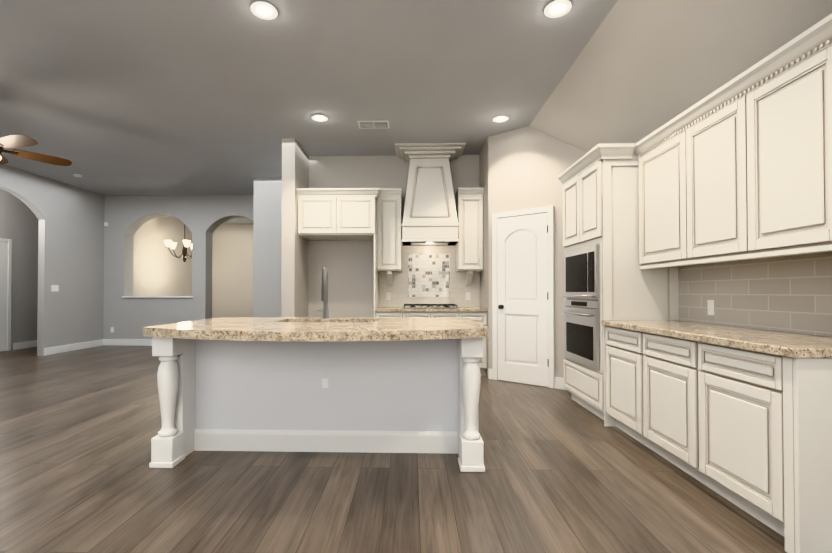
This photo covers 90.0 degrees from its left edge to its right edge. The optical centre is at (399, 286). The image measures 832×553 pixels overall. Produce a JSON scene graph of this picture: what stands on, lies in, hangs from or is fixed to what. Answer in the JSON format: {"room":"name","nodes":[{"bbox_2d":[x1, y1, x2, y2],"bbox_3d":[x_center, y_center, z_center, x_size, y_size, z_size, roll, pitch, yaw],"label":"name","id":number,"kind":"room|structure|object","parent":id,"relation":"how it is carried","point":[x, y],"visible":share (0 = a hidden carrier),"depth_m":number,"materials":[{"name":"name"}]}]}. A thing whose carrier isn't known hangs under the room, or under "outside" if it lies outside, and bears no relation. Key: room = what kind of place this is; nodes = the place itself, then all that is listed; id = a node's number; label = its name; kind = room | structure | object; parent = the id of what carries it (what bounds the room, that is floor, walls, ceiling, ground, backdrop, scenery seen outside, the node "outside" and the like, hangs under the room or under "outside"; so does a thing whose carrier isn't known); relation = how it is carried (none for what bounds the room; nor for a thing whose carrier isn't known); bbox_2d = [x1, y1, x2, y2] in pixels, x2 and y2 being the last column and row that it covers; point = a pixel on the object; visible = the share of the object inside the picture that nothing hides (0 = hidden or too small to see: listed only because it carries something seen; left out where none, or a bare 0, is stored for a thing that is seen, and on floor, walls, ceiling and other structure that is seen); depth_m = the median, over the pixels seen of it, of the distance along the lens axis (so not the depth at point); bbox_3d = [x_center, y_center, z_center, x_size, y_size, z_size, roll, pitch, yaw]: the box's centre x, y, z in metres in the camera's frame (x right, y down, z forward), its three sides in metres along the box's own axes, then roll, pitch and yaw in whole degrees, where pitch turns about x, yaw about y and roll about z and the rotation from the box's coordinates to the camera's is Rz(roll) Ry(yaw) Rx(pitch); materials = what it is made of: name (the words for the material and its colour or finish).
{"room":"kitchen","nodes":[
{"label":"kitchen","id":0,"kind":"room"},
{"bbox_2d":[0,189,38,351],"bbox_3d":[-7.798,-0.414,3.694,0.120,3.200,10.500,0,-1,2],"label":"wall","id":1,"kind":"structure","parent":0,"point":[19,220],"depth_m":8.37,"materials":[{"name":"grey paint"}]},
{"bbox_2d":[0,238,11,351],"bbox_3d":[-7.607,0.150,7.643,0.022,2.170,0.980,0,-1,2],"label":"hall door","id":2,"kind":"structure","parent":1,"relation":"in","point":[5,288],"depth_m":8.02,"materials":[{"name":"white wood"}]},
{"bbox_2d":[13,340,36,349],"bbox_3d":[-7.585,1.179,8.555,0.016,0.135,0.730,0,-1,2],"label":"baseboard","id":3,"kind":"structure","parent":1,"relation":"attached to","point":[23,345],"depth_m":8.41,"materials":[{"name":"white wood"}]},
{"bbox_2d":[0,164,191,355],"bbox_3d":[-6.484,-0.392,5.501,0.120,3.200,14.190,0,-1,2],"label":"wall","id":4,"kind":"structure","parent":0,"point":[70,242],"depth_m":8.22,"materials":[{"name":"grey paint"}]},
{"bbox_2d":[51,285,58,291],"bbox_3d":[-6.356,0.026,7.678,0.005,0.120,0.160,0,-1,2],"label":"light switch","id":5,"kind":"object","parent":4,"relation":"attached to","point":[54,288],"visible":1,"depth_m":7.68,"materials":[{"name":"white plastic"}]},
{"bbox_2d":[44,339,103,355],"bbox_3d":[-6.336,1.174,8.163,0.016,0.135,1.440,0,-1,2],"label":"baseboard","id":6,"kind":"structure","parent":4,"relation":"attached to","point":[68,348],"depth_m":8.06,"materials":[{"name":"white wood"}]},
{"bbox_2d":[103,195,253,338],"bbox_3d":[-4.504,-0.348,8.998,3.870,3.200,0.300,0,-1,2],"label":"wall","id":7,"kind":"structure","parent":0,"point":[202,218],"depth_m":8.88,"materials":[{"name":"grey paint"}]},
{"bbox_2d":[104,339,151,345],"bbox_3d":[-5.212,1.183,8.842,2.191,0.135,0.016,0,-1,2],"label":"baseboard","id":8,"kind":"structure","parent":7,"relation":"attached to","point":[127,342],"depth_m":8.85,"materials":[{"name":"white wood"}]},
{"bbox_2d":[122,296,192,297],"bbox_3d":[-5.142,0.217,9.010,1.533,0.030,0.370,0,-1,2],"label":"sill","id":9,"kind":"structure","parent":7,"relation":"on","point":[157,296],"depth_m":8.83,"materials":[{"name":"white"}]},
{"bbox_2d":[212,224,252,317],"bbox_3d":[-4.142,-0.303,12.599,4.140,3.200,0.120,0,-1,2],"label":"wall","id":10,"kind":"structure","parent":0,"point":[232,244],"depth_m":12.57,"materials":[{"name":"beige paint"}]},
{"bbox_2d":[253,177,281,316],"bbox_3d":[0.064,-0.358,8.188,5.310,3.200,1.650,0,-1,2],"label":"wall block","id":11,"kind":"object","parent":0,"point":[267,222],"visible":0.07,"depth_m":7.44,"materials":[{"name":"grey paint"}]},
{"bbox_2d":[281,138,308,316],"bbox_3d":[-1.458,-0.380,6.477,0.176,3.200,1.860,0,-1,2],"label":"wall","id":12,"kind":"structure","parent":0,"point":[294,247],"depth_m":5.56,"materials":[{"name":"beige paint"}]},
{"bbox_2d":[0,0,617,223],"bbox_3d":[-3.727,-2.050,5.695,10.700,0.120,14.700,0,-1,2],"label":"ceiling","id":13,"kind":"structure","parent":0,"point":[156,97],"depth_m":4.03,"materials":[{"name":"paint"}]},
{"bbox_2d":[0,134,71,165],"bbox_3d":[-4.169,-1.633,4.149,1.353,0.749,1.295,0,-1,2],"label":"ceiling fan","id":14,"kind":"object","parent":13,"relation":"hanging from","point":[14,140],"visible":1,"depth_m":4.37,"materials":[{"name":"brown wood"}]},
{"bbox_2d":[164,224,191,262],"bbox_3d":[-5.460,-1.272,10.626,0.937,1.309,0.903,0,-1,2],"label":"chandelier","id":15,"kind":"object","parent":13,"relation":"hanging from","point":[172,245],"visible":0.62,"depth_m":10.54,"materials":[{"name":"white glass"}]},
{"bbox_2d":[250,1,277,19],"bbox_3d":[-0.985,-2.015,3.032,0.194,0.012,0.194,0,-1,2],"label":"recessed light","id":16,"kind":"object","parent":13,"relation":"in","point":[264,10],"visible":0.98,"depth_m":3.03,"materials":[{"name":"white glass"}]},
{"bbox_2d":[311,114,327,121],"bbox_3d":[-0.940,-1.992,4.901,0.194,0.012,0.194,0,-1,2],"label":"recessed light","id":17,"kind":"object","parent":13,"relation":"in","point":[319,117],"visible":1,"depth_m":4.89,"materials":[{"name":"white glass"}]},
{"bbox_2d":[357,120,389,128],"bbox_3d":[-0.313,-1.987,5.103,0.380,0.018,0.220,0,-1,2],"label":"ceiling vent","id":18,"kind":"object","parent":13,"relation":"in","point":[373,124],"visible":0.98,"depth_m":5.08,"materials":[{"name":"white metal"}]},
{"bbox_2d":[493,115,508,122],"bbox_3d":[1.202,-1.992,4.928,0.194,0.012,0.194,0,-1,2],"label":"recessed light","id":19,"kind":"object","parent":13,"relation":"in","point":[501,118],"visible":0.98,"depth_m":4.92,"materials":[{"name":"white glass"}]},
{"bbox_2d":[544,0,571,17],"bbox_3d":[1.145,-2.016,3.009,0.194,0.012,0.194,0,-1,2],"label":"recessed light","id":20,"kind":"object","parent":13,"relation":"in","point":[555,8],"visible":1,"depth_m":3.01,"materials":[{"name":"white glass"}]},
{"bbox_2d":[0,346,786,552],"bbox_3d":[-3.178,1.260,5.637,11.800,0.100,14.700,0,-1,2],"label":"floor","id":21,"kind":"structure","parent":0,"point":[564,472],"depth_m":2.41,"materials":[{"name":"brown wood"}]},
{"bbox_2d":[147,325,486,471],"bbox_3d":[-0.525,0.749,3.150,2.166,0.860,0.968,0,-1,2],"label":"kitchen island","id":22,"kind":"object","parent":21,"relation":"on","point":[403,385],"depth_m":2.97,"materials":[{"name":"white paint"}]},
{"bbox_2d":[322,378,327,387],"bbox_3d":[-0.533,0.692,2.982,0.045,0.070,0.004,0,-1,2],"label":"outlet","id":23,"kind":"object","parent":22,"relation":"attached to","point":[324,382],"visible":1,"depth_m":2.98,"materials":[{"name":"white plastic"}]},
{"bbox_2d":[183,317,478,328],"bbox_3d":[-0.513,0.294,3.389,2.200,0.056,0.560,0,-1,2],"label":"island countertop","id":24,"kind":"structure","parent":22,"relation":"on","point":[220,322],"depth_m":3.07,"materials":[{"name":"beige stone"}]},
{"bbox_2d":[317,267,328,317],"bbox_3d":[-0.656,0.050,3.520,0.118,0.436,0.223,0,-1,2],"label":"faucet","id":25,"kind":"object","parent":24,"relation":"on","point":[324,286],"visible":1,"depth_m":3.44,"materials":[{"name":"silver metal"}]},
{"bbox_2d":[297,188,380,317],"bbox_3d":[-0.817,-0.059,5.938,1.133,2.545,0.668,0,-1,2],"label":"upper cabinet","id":26,"kind":"object","parent":21,"relation":"on","point":[337,213],"visible":0.98,"depth_m":5.67,"materials":[{"name":"white wood"}]},
{"bbox_2d":[375,312,486,375],"bbox_3d":[0.436,0.776,5.920,1.508,0.874,0.608,0,-1,2],"label":"base cabinet","id":27,"kind":"object","parent":21,"relation":"on","point":[480,317],"visible":0.25,"depth_m":5.62,"materials":[{"name":"white wood"}]},
{"bbox_2d":[375,307,486,311],"bbox_3d":[0.436,0.319,5.915,1.508,0.040,0.615,0,-1,2],"label":"countertop","id":28,"kind":"structure","parent":27,"relation":"on","point":[401,309],"depth_m":5.61,"materials":[{"name":"stone"}]},
{"bbox_2d":[403,304,458,308],"bbox_3d":[0.432,0.274,5.907,0.760,0.051,0.492,0,-1,2],"label":"cooktop","id":29,"kind":"object","parent":28,"relation":"in","point":[428,306],"visible":1,"depth_m":5.70,"materials":[{"name":"silver metal"}]},
{"bbox_2d":[557,143,678,426],"bbox_3d":[2.030,-0.004,3.957,0.704,2.385,0.982,0,-1,2],"label":"tall cabinet","id":30,"kind":"object","parent":21,"relation":"on","point":[606,277],"visible":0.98,"depth_m":3.58,"materials":[{"name":"white wood"}]},
{"bbox_2d":[605,326,632,436],"bbox_3d":[2.049,0.749,3.207,0.622,0.860,0.635,0,-1,2],"label":"base cabinet","id":31,"kind":"object","parent":21,"relation":"on","point":[619,341],"depth_m":3.29,"materials":[{"name":"white wood"}]},
{"bbox_2d":[601,320,831,357],"bbox_3d":[2.013,0.292,2.637,0.645,0.040,1.787,0,-1,2],"label":"countertop","id":32,"kind":"structure","parent":31,"relation":"on","point":[790,344],"depth_m":2.29,"materials":[{"name":"stone"}]},
{"bbox_2d":[633,330,684,470],"bbox_3d":[2.033,0.743,2.675,0.622,0.860,0.709,0,-1,2],"label":"base cabinet","id":33,"kind":"object","parent":21,"relation":"on","point":[658,360],"depth_m":2.76,"materials":[{"name":"white wood"}]},
{"bbox_2d":[685,339,831,552],"bbox_3d":[2.016,0.736,2.108,0.624,0.860,0.705,0,-1,2],"label":"base cabinet","id":34,"kind":"object","parent":21,"relation":"on","point":[749,432],"depth_m":1.94,"materials":[{"name":"white wood"}]},
{"bbox_2d":[308,155,479,317],"bbox_3d":[0.553,-0.382,6.308,4.220,3.200,0.140,0,-1,2],"label":"wall","id":35,"kind":"structure","parent":0,"point":[348,265],"depth_m":6.28,"materials":[{"name":"beige paint"}]},
{"bbox_2d":[379,245,479,306],"bbox_3d":[0.445,-0.240,6.233,1.508,1.086,0.012,0,-1,2],"label":"backsplash","id":36,"kind":"structure","parent":35,"relation":"attached to","point":[428,275],"depth_m":6.23,"materials":[{"name":"beige tile"}]},
{"bbox_2d":[386,292,390,299],"bbox_3d":[-0.164,0.140,6.241,0.070,0.115,0.005,0,-1,2],"label":"outlet","id":37,"kind":"object","parent":36,"relation":"attached to","point":[388,295],"visible":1,"depth_m":6.24,"materials":[{"name":"white plastic"}]},
{"bbox_2d":[466,292,469,299],"bbox_3d":[1.026,0.140,6.205,0.070,0.115,0.005,0,-1,2],"label":"outlet","id":38,"kind":"object","parent":36,"relation":"attached to","point":[467,295],"visible":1,"depth_m":6.20,"materials":[{"name":"white plastic"}]},
{"bbox_2d":[395,143,465,245],"bbox_3d":[0.433,-1.299,5.985,0.980,1.369,0.506,0,-1,2],"label":"range hood","id":39,"kind":"object","parent":35,"relation":"attached to","point":[430,216],"visible":1,"depth_m":5.82,"materials":[{"name":"white wood"}]},
{"bbox_2d":[480,138,488,376],"bbox_3d":[1.250,-0.388,5.844,0.120,3.200,0.690,0,-1,2],"label":"wall","id":40,"kind":"structure","parent":0,"point":[484,275],"depth_m":5.73,"materials":[{"name":"beige paint"}]},
{"bbox_2d":[488,126,586,386],"bbox_3d":[1.828,-0.398,5.043,1.583,3.200,0.120,-1,-1,40],"label":"wall","id":41,"kind":"structure","parent":0,"point":[528,165],"depth_m":5.13,"materials":[{"name":"beige paint"}]},
{"bbox_2d":[492,206,554,388],"bbox_3d":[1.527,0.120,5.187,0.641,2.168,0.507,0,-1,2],"label":"pantry door","id":42,"kind":"structure","parent":41,"relation":"in","point":[523,349],"depth_m":5.17,"materials":[{"name":"white wood"}]},
{"bbox_2d":[488,368,565,389],"bbox_3d":[1.567,1.136,5.150,1.020,0.135,0.015,-1,-1,40],"label":"baseboard","id":43,"kind":"structure","parent":41,"relation":"attached to","point":[558,382],"depth_m":4.90,"materials":[{"name":"white wood"}]},
{"bbox_2d":[529,0,831,151],"bbox_3d":[2.130,-1.602,5.516,1.020,1.020,14.700,0,-1,2],"label":"ceiling","id":44,"kind":"structure","parent":0,"point":[638,70],"depth_m":3.08,"materials":[{"name":"paint"}]},
{"bbox_2d":[679,251,831,335],"bbox_3d":[2.320,-0.392,5.495,0.640,3.200,14.700,0,-1,2],"label":"wall","id":45,"kind":"structure","parent":0,"point":[773,258],"depth_m":2.68,"materials":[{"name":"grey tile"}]},
{"bbox_2d":[636,129,684,268],"bbox_3d":[2.191,-0.651,3.197,0.338,0.939,0.678,0,-1,2],"label":"upper cabinet","id":46,"kind":"object","parent":45,"relation":"attached to","point":[658,163],"depth_m":3.24,"materials":[{"name":"white wood"}]},
{"bbox_2d":[678,97,767,264],"bbox_3d":[2.175,-0.658,2.655,0.338,0.939,0.644,0,-1,2],"label":"upper cabinet","id":47,"kind":"object","parent":45,"relation":"attached to","point":[705,143],"depth_m":2.71,"materials":[{"name":"white wood"}]},
{"bbox_2d":[678,255,831,336],"bbox_3d":[2.342,0.052,2.640,0.008,0.440,1.771,0,-1,2],"label":"backsplash","id":48,"kind":"structure","parent":45,"relation":"attached to","point":[793,295],"depth_m":2.66,"materials":[{"name":"beige tile"}]},
{"bbox_2d":[707,300,714,314],"bbox_3d":[2.349,0.156,3.136,0.005,0.115,0.070,0,-1,2],"label":"outlet","id":49,"kind":"object","parent":48,"relation":"attached to","point":[710,306],"visible":1,"depth_m":3.14,"materials":[{"name":"white plastic"}]},
{"bbox_2d":[734,33,831,256],"bbox_3d":[2.159,-0.664,2.109,0.338,0.939,0.681,0,-1,2],"label":"upper cabinet","id":50,"kind":"object","parent":45,"relation":"attached to","point":[738,167],"depth_m":2.14,"materials":[{"name":"white wood"}]}
]}

